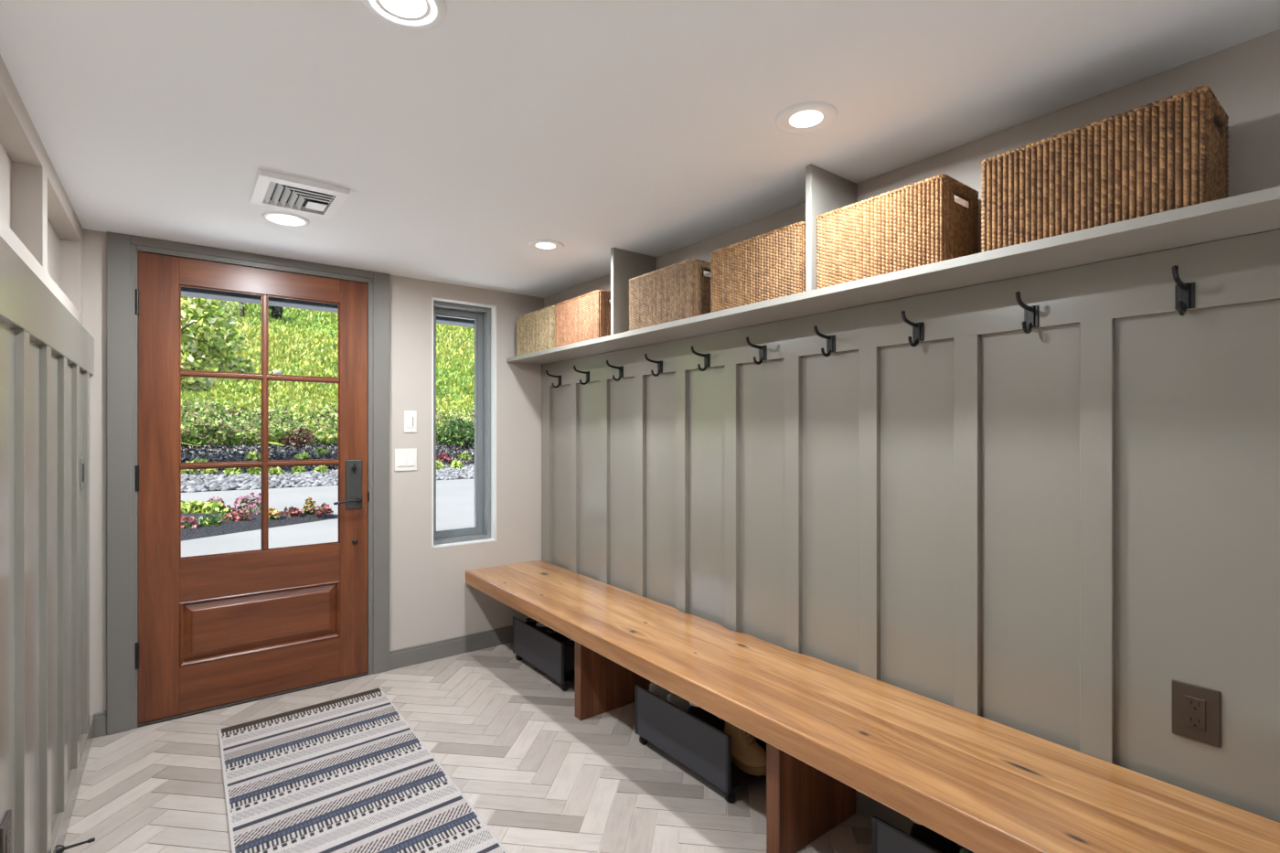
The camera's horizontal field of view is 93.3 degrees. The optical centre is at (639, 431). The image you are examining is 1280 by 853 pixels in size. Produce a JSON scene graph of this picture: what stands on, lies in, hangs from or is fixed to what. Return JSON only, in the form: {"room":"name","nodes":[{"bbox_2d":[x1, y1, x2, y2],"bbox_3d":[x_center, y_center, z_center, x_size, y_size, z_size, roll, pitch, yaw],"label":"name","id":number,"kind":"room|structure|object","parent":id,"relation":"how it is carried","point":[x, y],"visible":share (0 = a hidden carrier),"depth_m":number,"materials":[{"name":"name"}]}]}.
{"room":"mudroom","nodes":[
{"label":"mudroom","id":0,"kind":"room"},
{"bbox_2d":[0,54,94,852],"bbox_3d":[-0.907,0.214,0.539,0.234,2.084,4.722,0,0,-37],"label":"wall","id":1,"kind":"structure","parent":0,"point":[47,353],"depth_m":1.62,"materials":[{"name":"beige paint"}]},
{"bbox_2d":[0,809,11,852],"bbox_3d":[-1.339,0.878,1.278,0.008,0.122,0.082,0,0,-37],"label":"wall outlet","id":2,"kind":"object","parent":1,"relation":"attached to","point":[5,828],"visible":1,"depth_m":1.27,"materials":[{"name":"brown plastic"}]},
{"bbox_2d":[5,826,10,852],"bbox_3d":[-1.337,0.878,1.279,0.004,0.068,0.035,0,0,-37],"label":"receptacle","id":3,"kind":"object","parent":2,"relation":"attached to","point":[7,829],"depth_m":1.27,"materials":[{"name":"brown"}]},
{"bbox_2d":[51,715,93,852],"bbox_3d":[-0.967,1.212,0.795,0.018,0.088,4.238,0,0,-37],"label":"baseboard","id":4,"kind":"structure","parent":1,"relation":"attached to","point":[60,827],"depth_m":2.01,"materials":[{"name":"grey paint"}]},
{"bbox_2d":[55,837,95,852],"bbox_3d":[-1.638,1.201,1.756,0.082,0.028,0.028,0,0,-37],"label":"door stop","id":5,"kind":"object","parent":1,"relation":"attached to","point":[60,848],"visible":1,"depth_m":1.75,"materials":[{"name":"black metal"}]},
{"bbox_2d":[79,457,84,489],"bbox_3d":[-2.111,0.156,2.289,0.008,0.116,0.070,0,0,-37],"label":"wall switch","id":6,"kind":"object","parent":1,"relation":"attached to","point":[81,460],"visible":1,"depth_m":2.27,"materials":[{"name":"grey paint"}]},
{"bbox_2d":[82,228,543,716],"bbox_3d":[-1.449,0.274,3.209,2.612,2.204,0.180,0,0,-37],"label":"wall","id":7,"kind":"structure","parent":0,"point":[431,600],"depth_m":3.30,"materials":[{"name":"beige paint"}]},
{"bbox_2d":[93,711,106,737],"bbox_3d":[-2.225,1.208,2.495,0.046,0.097,0.014,0,0,-37],"label":"baseboard","id":8,"kind":"structure","parent":7,"relation":"attached to","point":[100,719],"depth_m":2.49,"materials":[{"name":"grey paint"}]},
{"bbox_2d":[106,231,389,735],"bbox_3d":[-1.819,0.214,2.914,1.117,2.083,0.200,0,0,-37],"label":"door frame","id":9,"kind":"structure","parent":7,"relation":"attached to","point":[122,250],"depth_m":2.56,"materials":[{"name":"grey paint"}]},
{"bbox_2d":[134,251,369,727],"bbox_3d":[-1.813,0.245,2.898,0.931,2.022,0.233,0,0,-37],"label":"door","id":10,"kind":"structure","parent":7,"relation":"in","point":[218,631],"depth_m":2.78,"materials":[{"name":"brown wood"}]},
{"bbox_2d":[394,448,416,471],"bbox_3d":[-1.253,0.152,3.239,0.116,0.118,0.010,0,0,-37],"label":"double switch","id":11,"kind":"object","parent":7,"relation":"attached to","point":[405,459],"visible":1,"depth_m":3.24,"materials":[{"name":"white plastic"}]},
{"bbox_2d":[404,410,416,432],"bbox_3d":[-1.234,-0.053,3.253,0.068,0.116,0.010,0,0,-37],"label":"dimmer switch","id":12,"kind":"object","parent":7,"relation":"attached to","point":[410,416],"visible":1,"depth_m":3.25,"materials":[{"name":"white plastic"}]},
{"bbox_2d":[389,625,512,670],"bbox_3d":[-0.966,1.208,3.456,0.900,0.097,0.014,0,0,-37],"label":"baseboard","id":13,"kind":"structure","parent":7,"relation":"attached to","point":[407,656],"depth_m":3.37,"materials":[{"name":"grey paint"}]},
{"bbox_2d":[432,297,496,548],"bbox_3d":[-1.048,-0.049,3.511,0.377,1.383,0.176,0,0,-37],"label":"window","id":14,"kind":"structure","parent":7,"relation":"in","point":[484,315],"depth_m":3.59,"materials":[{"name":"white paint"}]},
{"bbox_2d":[63,641,872,852],"bbox_3d":[-0.203,1.316,1.493,2.512,0.120,4.420,0,0,-37],"label":"floor","id":15,"kind":"structure","parent":0,"point":[542,778],"depth_m":2.18,"materials":[{"name":"tile"}]},
{"bbox_2d":[217,687,508,852],"bbox_3d":[-0.962,1.252,2.003,0.665,0.008,1.888,0,0,-37],"label":"runner rug","id":16,"kind":"object","parent":15,"relation":"on","point":[350,773],"visible":1,"depth_m":2.11,"materials":[{"name":"fabric"}]},
{"bbox_2d":[512,617,575,691],"bbox_3d":[-0.425,1.137,3.192,0.282,0.238,0.534,0,0,-37],"label":"cart","id":17,"kind":"object","parent":15,"relation":"on","point":[542,651],"visible":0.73,"depth_m":3.07,"materials":[{"name":"black"}]},
{"bbox_2d":[524,618,538,628],"bbox_3d":[-0.536,1.109,3.340,0.243,0.184,0.100,0,0,-37],"label":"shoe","id":18,"kind":"object","parent":17,"relation":"on","point":[531,622],"visible":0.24,"depth_m":3.28,"materials":[{"name":"black"}]},
{"bbox_2d":[534,622,569,639],"bbox_3d":[-0.463,1.107,3.244,0.243,0.189,0.100,0,0,-37],"label":"shoe","id":19,"kind":"object","parent":17,"relation":"on","point":[541,627],"visible":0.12,"depth_m":3.19,"materials":[{"name":"grey"}]},
{"bbox_2d":[545,629,573,642],"bbox_3d":[-0.393,1.109,3.153,0.243,0.184,0.100,0,0,-37],"label":"shoe","id":20,"kind":"object","parent":17,"relation":"on","point":[551,633],"visible":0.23,"depth_m":3.11,"materials":[{"name":"black"}]},
{"bbox_2d":[561,640,575,676],"bbox_3d":[-0.305,1.122,3.038,0.243,0.160,0.100,0,0,-37],"label":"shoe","id":21,"kind":"object","parent":17,"relation":"on","point":[569,645],"visible":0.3,"depth_m":2.98,"materials":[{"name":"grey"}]},
{"bbox_2d":[634,684,766,802],"bbox_3d":[0.249,1.137,2.309,0.282,0.238,0.521,0,0,-37],"label":"storage bin","id":22,"kind":"object","parent":15,"relation":"on","point":[706,750],"visible":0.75,"depth_m":2.18,"materials":[{"name":"black"}]},
{"bbox_2d":[649,682,670,700],"bbox_3d":[0.128,1.095,2.469,0.243,0.214,0.100,0,0,-37],"label":"shoe","id":23,"kind":"object","parent":22,"relation":"on","point":[655,688],"visible":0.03,"depth_m":2.41,"materials":[{"name":"fabric"}]},
{"bbox_2d":[666,691,691,712],"bbox_3d":[0.195,1.097,2.382,0.243,0.209,0.100,0,0,-37],"label":"shoe","id":24,"kind":"object","parent":22,"relation":"on","point":[677,700],"visible":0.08,"depth_m":2.33,"materials":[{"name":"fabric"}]},
{"bbox_2d":[687,702,725,732],"bbox_3d":[0.268,1.099,2.286,0.243,0.204,0.100,0,0,-37],"label":"shoe","id":25,"kind":"object","parent":22,"relation":"on","point":[695,710],"visible":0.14,"depth_m":2.25,"materials":[{"name":"black"}]},
{"bbox_2d":[724,720,766,775],"bbox_3d":[0.382,1.124,2.203,0.114,0.155,0.208,0,0,-37],"label":"shoe","id":26,"kind":"object","parent":22,"relation":"on","point":[747,754],"visible":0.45,"depth_m":2.16,"materials":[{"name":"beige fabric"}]},
{"bbox_2d":[465,560,1279,852],"bbox_3d":[0.497,1.024,1.882,0.482,0.464,4.288,0,0,-37],"label":"wooden bench","id":27,"kind":"object","parent":15,"relation":"on","point":[830,732],"visible":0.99,"depth_m":1.66,"materials":[{"name":"brown wood"}]},
{"bbox_2d":[872,815,961,852],"bbox_3d":[0.884,1.137,1.477,0.282,0.238,0.525,0,0,-37],"label":"storage bin","id":28,"kind":"object","parent":15,"relation":"on","point":[887,837],"visible":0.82,"depth_m":1.55,"materials":[{"name":"black"}]},
{"bbox_2d":[909,818,959,852],"bbox_3d":[0.783,1.097,1.611,0.243,0.209,0.100,0,0,-37],"label":"shoe","id":29,"kind":"object","parent":28,"relation":"on","point":[937,841],"visible":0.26,"depth_m":1.57,"materials":[{"name":"black"}]},
{"bbox_2d":[959,845,974,852],"bbox_3d":[0.856,1.095,1.515,0.243,0.214,0.100,0,0,-37],"label":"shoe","id":30,"kind":"object","parent":28,"relation":"on","point":[963,849],"visible":0.02,"depth_m":1.45,"materials":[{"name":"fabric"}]},
{"bbox_2d":[0,0,1279,298],"bbox_3d":[0.945,-0.888,-0.084,5.800,0.120,8.320,0,0,-37],"label":"ceiling","id":31,"kind":"structure","parent":0,"point":[592,128],"depth_m":1.51,"materials":[{"name":"white paint"}]},
{"bbox_2d":[261,211,309,226],"bbox_3d":[-1.376,-0.825,2.352,0.161,0.007,0.161,0,0,-37],"label":"recessed light","id":32,"kind":"object","parent":31,"relation":"in","point":[279,218],"visible":1,"depth_m":2.35,"materials":[{"name":"white"}]},
{"bbox_2d":[249,168,350,219],"bbox_3d":[-1.187,-0.817,2.104,0.267,0.020,0.305,0,0,-37],"label":"ceiling vent","id":33,"kind":"object","parent":31,"relation":"in","point":[272,189],"visible":1,"depth_m":2.08,"materials":[{"name":"white"}]},
{"bbox_2d":[360,0,447,30],"bbox_3d":[-0.455,-0.825,1.162,0.161,0.007,0.161,0,0,-37],"label":"recessed light","id":34,"kind":"object","parent":31,"relation":"in","point":[411,15],"visible":1,"depth_m":1.19,"materials":[{"name":"white"}]},
{"bbox_2d":[527,239,564,251],"bbox_3d":[-0.418,-0.825,2.685,0.161,0.007,0.161,0,0,-37],"label":"recessed light","id":35,"kind":"object","parent":31,"relation":"in","point":[542,245],"visible":1,"depth_m":2.68,"materials":[{"name":"white"}]},
{"bbox_2d":[774,101,838,134],"bbox_3d":[0.438,-0.825,1.596,0.161,0.007,0.161,0,0,-37],"label":"recessed light","id":36,"kind":"object","parent":31,"relation":"in","point":[802,118],"visible":1,"depth_m":1.59,"materials":[{"name":"white"}]},
{"bbox_2d":[541,29,1279,822],"bbox_3d":[0.762,0.214,2.116,0.222,2.084,4.240,0,0,-37],"label":"wall","id":37,"kind":"structure","parent":0,"point":[1049,528],"depth_m":1.67,"materials":[{"name":"beige paint"}]},
{"bbox_2d":[545,370,561,387],"bbox_3d":[-0.506,-0.304,3.517,0.094,0.101,0.033,0,0,-37],"label":"coat hook","id":38,"kind":"object","parent":37,"relation":"attached to","point":[548,374],"visible":1,"depth_m":3.53,"materials":[{"name":"black metal"}]},
{"bbox_2d":[573,365,589,384],"bbox_3d":[-0.320,-0.304,3.274,0.094,0.101,0.033,0,0,-37],"label":"coat hook","id":39,"kind":"object","parent":37,"relation":"attached to","point":[587,373],"visible":1,"depth_m":3.29,"materials":[{"name":"black metal"}]},
{"bbox_2d":[606,360,623,381],"bbox_3d":[-0.130,-0.304,3.025,0.094,0.101,0.033,0,0,-37],"label":"coat hook","id":40,"kind":"object","parent":37,"relation":"attached to","point":[621,368],"visible":1,"depth_m":3.04,"materials":[{"name":"black metal"}]},
{"bbox_2d":[644,353,662,376],"bbox_3d":[0.058,-0.304,2.778,0.094,0.101,0.033,0,0,-37],"label":"coat hook","id":41,"kind":"object","parent":37,"relation":"attached to","point":[659,363],"visible":1,"depth_m":2.79,"materials":[{"name":"black metal"}]},
{"bbox_2d":[690,345,710,371],"bbox_3d":[0.248,-0.304,2.529,0.094,0.101,0.033,0,0,-37],"label":"coat hook","id":42,"kind":"object","parent":37,"relation":"attached to","point":[707,357],"visible":1,"depth_m":2.54,"materials":[{"name":"black metal"}]},
{"bbox_2d":[746,336,766,364],"bbox_3d":[0.434,-0.304,2.285,0.094,0.101,0.033,0,0,-37],"label":"coat hook","id":43,"kind":"object","parent":37,"relation":"attached to","point":[762,348],"visible":1,"depth_m":2.30,"materials":[{"name":"black metal"}]},
{"bbox_2d":[650,681,914,834],"bbox_3d":[0.688,1.206,2.047,0.027,0.100,4.220,0,0,-37],"label":"baseboard","id":44,"kind":"structure","parent":37,"relation":"attached to","point":[866,806],"depth_m":1.93,"materials":[{"name":"grey paint"}]},
{"bbox_2d":[813,325,835,356],"bbox_3d":[0.619,-0.304,2.043,0.094,0.101,0.033,0,0,-37],"label":"coat hook","id":45,"kind":"object","parent":37,"relation":"attached to","point":[830,339],"visible":1,"depth_m":2.06,"materials":[{"name":"black metal"}]},
{"bbox_2d":[506,163,1279,364],"bbox_3d":[0.623,-0.620,1.947,0.249,0.414,4.339,0,0,-37],"label":"wall shelf","id":46,"kind":"object","parent":37,"relation":"attached to","point":[1258,211],"visible":0.89,"depth_m":1.70,"materials":[{"name":"grey paint"}]},
{"bbox_2d":[516,305,555,355],"bbox_3d":[-0.511,-0.552,3.421,0.209,0.231,0.435,0,0,-37],"label":"woven basket","id":47,"kind":"object","parent":46,"relation":"on","point":[536,330],"visible":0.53,"depth_m":3.33,"materials":[{"name":"wicker"}]},
{"bbox_2d":[554,289,610,347],"bbox_3d":[-0.239,-0.552,3.065,0.209,0.231,0.422,0,0,-37],"label":"woven basket","id":48,"kind":"object","parent":46,"relation":"on","point":[587,316],"visible":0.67,"depth_m":2.95,"materials":[{"name":"wicker"}]},
{"bbox_2d":[629,257,711,330],"bbox_3d":[0.156,-0.552,2.548,0.209,0.231,0.422,0,0,-37],"label":"woven basket","id":49,"kind":"object","parent":46,"relation":"on","point":[681,290],"visible":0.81,"depth_m":2.43,"materials":[{"name":"wicker"}]},
{"bbox_2d":[710,221,805,312],"bbox_3d":[0.467,-0.552,2.140,0.209,0.231,0.424,0,0,-37],"label":"woven basket","id":50,"kind":"object","parent":46,"relation":"on","point":[770,265],"visible":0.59,"depth_m":2.05,"materials":[{"name":"brown wicker"}]},
{"bbox_2d":[816,173,978,288],"bbox_3d":[0.744,-0.552,1.778,0.209,0.231,0.400,0,0,-37],"label":"woven basket","id":51,"kind":"object","parent":46,"relation":"on","point":[920,223],"visible":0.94,"depth_m":1.66,"materials":[{"name":"wicker"}]},
{"bbox_2d":[981,85,1228,252],"bbox_3d":[1.043,-0.552,1.385,0.209,0.231,0.417,0,0,-37],"label":"woven basket","id":52,"kind":"object","parent":46,"relation":"on","point":[1170,153],"visible":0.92,"depth_m":1.28,"materials":[{"name":"wicker"}]},
{"bbox_2d":[901,310,923,346],"bbox_3d":[0.805,-0.304,1.799,0.094,0.101,0.033,0,0,-37],"label":"coat hook","id":53,"kind":"object","parent":37,"relation":"attached to","point":[917,327],"visible":1,"depth_m":1.81,"materials":[{"name":"black metal"}]},
{"bbox_2d":[1014,291,1038,333],"bbox_3d":[0.990,-0.304,1.557,0.094,0.101,0.033,0,0,-37],"label":"coat hook","id":54,"kind":"object","parent":37,"relation":"attached to","point":[1030,313],"visible":1,"depth_m":1.57,"materials":[{"name":"black metal"}]},
{"bbox_2d":[1171,265,1194,316],"bbox_3d":[1.175,-0.304,1.315,0.094,0.101,0.033,0,0,-37],"label":"coat hook","id":55,"kind":"object","parent":37,"relation":"attached to","point":[1184,293],"visible":1,"depth_m":1.33,"materials":[{"name":"black metal"}]},
{"bbox_2d":[1171,679,1220,747],"bbox_3d":[1.234,0.625,1.343,0.008,0.122,0.082,0,0,-37],"label":"wall outlet","id":56,"kind":"object","parent":37,"relation":"attached to","point":[1195,709],"visible":1,"depth_m":1.34,"materials":[{"name":"brown plastic"}]},
{"bbox_2d":[1184,695,1205,731],"bbox_3d":[1.233,0.625,1.342,0.004,0.068,0.035,0,0,-37],"label":"receptacle","id":57,"kind":"object","parent":56,"relation":"attached to","point":[1195,706],"depth_m":1.34,"materials":[{"name":"brown"}]},
{"label":"outside","id":58,"kind":"structure","parent":0,"visible":0},
{"bbox_2d":[181,478,474,556],"bbox_3d":[-0.263,1.375,12.706,105.000,0.002,13.520,0,0,-37],"label":"pavement","id":59,"kind":"structure","parent":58,"point":[455,497],"depth_m":9.73,"materials":[{"name":"concrete"}]},
{"bbox_2d":[181,510,337,540],"bbox_3d":[-6.793,1.305,8.653,4.700,0.138,4.600,0,0,-37],"label":"flower bed","id":60,"kind":"object","parent":59,"relation":"on","point":[229,527],"visible":0.29,"depth_m":8.57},
{"bbox_2d":[181,499,195,512],"bbox_3d":[-7.125,1.200,9.490,0.430,0.274,0.449,0,0,-37],"label":"plant","id":61,"kind":"object","parent":60,"relation":"on","point":[183,503],"visible":0.27,"depth_m":9.42,"materials":[{"name":"green plant"}]},
{"bbox_2d":[181,515,199,528],"bbox_3d":[-6.027,1.216,8.045,0.265,0.200,0.235,0,0,-37],"label":"clump","id":62,"kind":"object","parent":60,"relation":"on","point":[193,523],"visible":0.79,"depth_m":8.01,"materials":[{"name":"pink plant"}]},
{"bbox_2d":[181,499,212,513],"bbox_3d":[-6.851,1.185,9.398,0.440,0.278,0.408,0,0,14],"label":"plant","id":63,"kind":"object","parent":60,"relation":"on","point":[190,507],"visible":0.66,"depth_m":9.32,"materials":[{"name":"green plant"}]},
{"bbox_2d":[194,499,225,513],"bbox_3d":[-6.654,1.198,9.397,0.452,0.296,0.402,0,0,-37],"label":"plant","id":64,"kind":"object","parent":60,"relation":"on","point":[215,506],"visible":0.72,"depth_m":9.32,"materials":[{"name":"green plant"}]},
{"bbox_2d":[198,512,222,526],"bbox_3d":[-5.912,1.232,8.298,0.327,0.221,0.324,0,0,-37],"label":"plant","id":65,"kind":"object","parent":60,"relation":"on","point":[214,517],"visible":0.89,"depth_m":8.29,"materials":[{"name":"green plant"}]},
{"bbox_2d":[204,496,224,505],"bbox_3d":[-6.962,1.196,9.910,0.296,0.280,0.304,0,0,-37],"label":"clump","id":66,"kind":"object","parent":60,"relation":"on","point":[219,498],"visible":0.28,"depth_m":9.89,"materials":[{"name":"pink plant"}]},
{"bbox_2d":[218,507,234,518],"bbox_3d":[-6.053,1.230,8.868,0.274,0.244,0.285,0,0,2],"label":"plant","id":67,"kind":"object","parent":60,"relation":"on","point":[226,510],"visible":0.38,"depth_m":8.83,"materials":[{"name":"green plant"}]},
{"bbox_2d":[222,512,240,522],"bbox_3d":[-5.838,1.237,8.637,0.218,0.167,0.214,0,0,-37],"label":"clump","id":68,"kind":"object","parent":60,"relation":"on","point":[227,516],"visible":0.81,"depth_m":8.59,"materials":[{"name":"pink plant"}]},
{"bbox_2d":[230,495,252,511],"bbox_3d":[-6.305,1.180,9.586,0.322,0.323,0.324,0,0,-37],"label":"clump","id":69,"kind":"object","parent":60,"relation":"on","point":[240,499],"visible":0.81,"depth_m":9.57,"materials":[{"name":"pink plant"}]},
{"bbox_2d":[230,509,253,521],"bbox_3d":[-5.749,1.222,8.731,0.288,0.218,0.311,0,0,-37],"label":"clump","id":70,"kind":"object","parent":60,"relation":"on","point":[241,517],"visible":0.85,"depth_m":8.69,"materials":[{"name":"pink plant"}]},
{"bbox_2d":[242,492,260,511],"bbox_3d":[-6.309,1.155,9.897,0.342,0.329,0.357,0,0,-37],"label":"clump","id":71,"kind":"object","parent":60,"relation":"on","point":[258,498],"visible":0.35,"depth_m":9.86,"materials":[{"name":"pink plant"}]},
{"bbox_2d":[244,500,270,514],"bbox_3d":[-5.893,1.190,9.340,0.368,0.258,0.360,0,0,-37],"label":"clump","id":72,"kind":"object","parent":60,"relation":"on","point":[254,504],"visible":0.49,"depth_m":9.28,"materials":[{"name":"pink plant"}]},
{"bbox_2d":[268,508,280,519],"bbox_3d":[-5.473,1.225,8.977,0.237,0.193,0.233,0,0,-37],"label":"clump","id":73,"kind":"object","parent":60,"relation":"on","point":[272,512],"visible":0.74,"depth_m":8.95,"materials":[{"name":"yellow plant"}]},
{"bbox_2d":[280,505,302,517],"bbox_3d":[-5.339,1.226,9.280,0.300,0.196,0.288,0,0,-16],"label":"plant","id":74,"kind":"object","parent":60,"relation":"on","point":[292,510],"visible":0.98,"depth_m":9.26,"materials":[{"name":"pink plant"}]},
{"bbox_2d":[301,496,316,513],"bbox_3d":[-5.190,1.165,9.502,0.227,0.293,0.224,0,0,-37],"label":"clump","id":75,"kind":"object","parent":60,"relation":"on","point":[310,508],"visible":0.93,"depth_m":9.48,"materials":[{"name":"orange plant"}]},
{"bbox_2d":[312,502,333,516],"bbox_3d":[-4.987,1.221,9.506,0.293,0.216,0.277,0,0,-37],"label":"plant","id":76,"kind":"object","parent":60,"relation":"on","point":[325,508],"visible":1,"depth_m":9.47,"materials":[{"name":"red plant"}]},
{"bbox_3d":[1.041,0.016,-0.136,10.112,2.720,8.520,0,0,-37],"label":"roof slab","id":77,"kind":"structure","parent":0,"visible":0},
{"bbox_2d":[181,286,474,327],"bbox_3d":[-1.824,-0.950,3.626,9.500,0.308,0.941,0,0,-37],"label":"roof eave","id":78,"kind":"object","parent":77,"relation":"attached to","point":[188,292],"visible":0.08,"depth_m":3.74,"materials":[{"name":"grey paint"}]},
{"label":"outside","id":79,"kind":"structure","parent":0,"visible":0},
{"bbox_2d":[183,466,463,492],"bbox_3d":[-5.110,1.272,19.058,105.000,0.309,2.700,0,0,-37],"label":"gravel bed","id":80,"kind":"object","parent":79,"point":[450,466],"visible":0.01,"depth_m":14.93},
{"bbox_2d":[245,467,260,475],"bbox_3d":[-10.274,1.069,16.155,0.417,0.353,0.378,0,0,-37],"label":"hosta","id":81,"kind":"object","parent":80,"relation":"on","point":[254,470],"visible":0.77,"depth_m":16.10,"materials":[{"name":"green plant"}]},
{"bbox_2d":[268,466,284,475],"bbox_3d":[-9.829,1.088,16.335,0.404,0.326,0.407,0,0,-37],"label":"hosta","id":82,"kind":"object","parent":80,"relation":"on","point":[276,471],"visible":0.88,"depth_m":16.27,"materials":[{"name":"green plant"}]},
{"bbox_2d":[290,465,306,473],"bbox_3d":[-9.454,1.049,16.837,0.459,0.330,0.407,0,0,-37],"label":"hosta","id":83,"kind":"object","parent":80,"relation":"on","point":[295,469],"visible":0.84,"depth_m":16.75,"materials":[{"name":"green plant"}]},
{"bbox_2d":[313,465,330,472],"bbox_3d":[-8.961,1.053,17.027,0.414,0.337,0.451,0,0,-19],"label":"hosta","id":84,"kind":"object","parent":80,"relation":"on","point":[322,468],"visible":0.86,"depth_m":16.93,"materials":[{"name":"green plant"}]},
{"bbox_2d":[181,463,474,492],"bbox_3d":[-10.230,1.245,15.033,26.180,0.382,2.497,0,0,-37],"label":"gravel","id":85,"kind":"object","parent":80,"relation":"on","point":[245,481],"visible":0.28,"depth_m":15.38,"materials":[{"name":"gravel"}]},
{"bbox_2d":[223,468,243,475],"bbox_3d":[-10.738,1.047,15.969,0.447,0.341,0.427,0,0,34],"label":"hosta","id":86,"kind":"object","parent":85,"relation":"on","point":[229,471],"visible":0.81,"depth_m":15.89,"materials":[{"name":"green plant"}]},
{"bbox_2d":[436,459,445,469],"bbox_3d":[-6.369,1.065,18.958,0.489,0.364,0.561,0,0,-9],"label":"hosta","id":87,"kind":"object","parent":80,"relation":"on","point":[439,464],"visible":0.42,"depth_m":18.91,"materials":[{"name":"green plant"}]},
{"bbox_2d":[449,458,464,469],"bbox_3d":[-5.861,1.058,19.335,0.477,0.382,0.534,0,0,-20],"label":"hosta","id":88,"kind":"object","parent":80,"relation":"on","point":[454,462],"visible":0.9,"depth_m":19.22,"materials":[{"name":"green plant"}]},
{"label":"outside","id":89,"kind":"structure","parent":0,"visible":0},
{"bbox_2d":[181,296,474,447],"bbox_3d":[-23.553,-9.619,43.224,105.000,20.743,52.700,0,0,-37],"label":"hillside","id":90,"kind":"structure","parent":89,"point":[313,331],"depth_m":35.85,"materials":[{"name":"plant"}]},
{"bbox_2d":[238,302,283,319],"bbox_3d":[-24.027,-7.978,36.570,3.438,2.529,3.109,0,0,12],"label":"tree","id":91,"kind":"object","parent":90,"relation":"on","point":[275,313],"visible":0.21,"depth_m":37.28,"materials":[{"name":"green plant"}]},
{"bbox_2d":[270,369,282,374],"bbox_3d":[-17.266,-2.752,28.713,0.531,0.381,0.421,0,0,-37],"label":"boulder","id":92,"kind":"object","parent":90,"relation":"on","point":[274,370],"visible":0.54,"depth_m":28.61,"materials":[{"name":"stone"}]},
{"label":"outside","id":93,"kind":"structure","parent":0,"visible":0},
{"bbox_2d":[181,444,474,474],"bbox_3d":[-6.778,0.785,21.244,105.000,0.827,3.400,0,0,-37],"label":"bank","id":94,"kind":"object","parent":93,"point":[288,450],"visible":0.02,"depth_m":18.22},
{"bbox_2d":[181,469,200,474],"bbox_3d":[-11.691,1.004,15.695,0.438,0.333,0.467,0,0,-37],"label":"hosta","id":95,"kind":"object","parent":94,"relation":"on","point":[185,471],"visible":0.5,"depth_m":15.59,"materials":[{"name":"green plant"}]},
{"bbox_2d":[185,458,208,462],"bbox_3d":[-11.996,0.859,16.401,0.492,0.311,0.584,0,0,-2],"label":"hosta","id":96,"kind":"object","parent":94,"relation":"on","point":[197,460],"visible":0.4,"depth_m":16.36,"materials":[{"name":"green plant"}]},
{"bbox_2d":[201,468,217,474],"bbox_3d":[-11.210,1.036,15.799,0.438,0.326,0.372,0,0,-37],"label":"hosta","id":97,"kind":"object","parent":94,"relation":"on","point":[208,471],"visible":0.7,"depth_m":15.70,"materials":[{"name":"green plant"}]},
{"bbox_2d":[181,296,256,394],"bbox_3d":[-12.435,-1.932,15.187,3.048,6.297,4.633,0,0,45],"label":"leafy tree","id":98,"kind":"object","parent":94,"relation":"on","point":[198,327],"visible":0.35,"depth_m":15.46,"materials":[{"name":"green plant"}]},
{"bbox_2d":[244,450,260,460],"bbox_3d":[-11.257,0.710,17.619,0.433,0.315,0.452,0,0,32],"label":"hosta","id":99,"kind":"object","parent":94,"relation":"on","point":[251,455],"visible":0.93,"depth_m":17.55,"materials":[{"name":"green plant"}]},
{"bbox_2d":[278,427,317,446],"bbox_3d":[-11.265,0.181,19.874,1.145,0.621,1.128,0,0,-37],"label":"shrub","id":100,"kind":"object","parent":94,"relation":"on","point":[291,442],"visible":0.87,"depth_m":19.63,"materials":[{"name":"brown plant"}]},
{"bbox_2d":[293,450,311,459],"bbox_3d":[-10.204,0.727,18.268,0.479,0.317,0.428,0,0,-13],"label":"hosta","id":101,"kind":"object","parent":94,"relation":"on","point":[304,454],"visible":0.89,"depth_m":18.24,"materials":[{"name":"green plant"}]},
{"bbox_2d":[314,447,329,456],"bbox_3d":[-10.019,0.654,19.054,0.417,0.313,0.392,0,0,-5],"label":"hosta","id":102,"kind":"object","parent":94,"relation":"on","point":[320,451],"visible":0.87,"depth_m":19.01,"materials":[{"name":"green plant"}]},
{"bbox_2d":[181,397,474,447],"bbox_3d":[-14.069,-0.352,20.085,30.162,1.862,4.418,0,0,-37],"label":"shrubs","id":103,"kind":"object","parent":94,"relation":"on","point":[224,421],"visible":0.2,"depth_m":20.27,"materials":[{"name":"green plant"}]},
{"bbox_2d":[181,441,474,475],"bbox_3d":[-11.944,0.738,17.303,28.104,0.971,3.744,0,0,-37],"label":"plants","id":104,"kind":"object","parent":94,"relation":"on","point":[334,447],"visible":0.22,"depth_m":18.39,"materials":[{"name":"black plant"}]},
{"bbox_2d":[436,452,452,461],"bbox_3d":[-6.564,0.869,20.197,0.595,0.354,0.630,0,0,-37],"label":"plant","id":105,"kind":"object","parent":94,"relation":"on","point":[442,456],"visible":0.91,"depth_m":20.07,"materials":[{"name":"red plant"}]},
{"bbox_2d":[436,416,474,445],"bbox_3d":[-6.849,0.006,22.965,1.995,1.101,1.924,0,0,-37],"label":"shrub","id":106,"kind":"object","parent":94,"relation":"on","point":[453,427],"visible":0.86,"depth_m":22.50,"materials":[{"name":"green plant"}]},
{"bbox_2d":[457,451,471,459],"bbox_3d":[-6.076,0.849,20.834,0.489,0.345,0.508,0,0,-37],"label":"hosta","id":107,"kind":"object","parent":94,"relation":"on","point":[464,454],"visible":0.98,"depth_m":20.72,"materials":[{"name":"green plant"}]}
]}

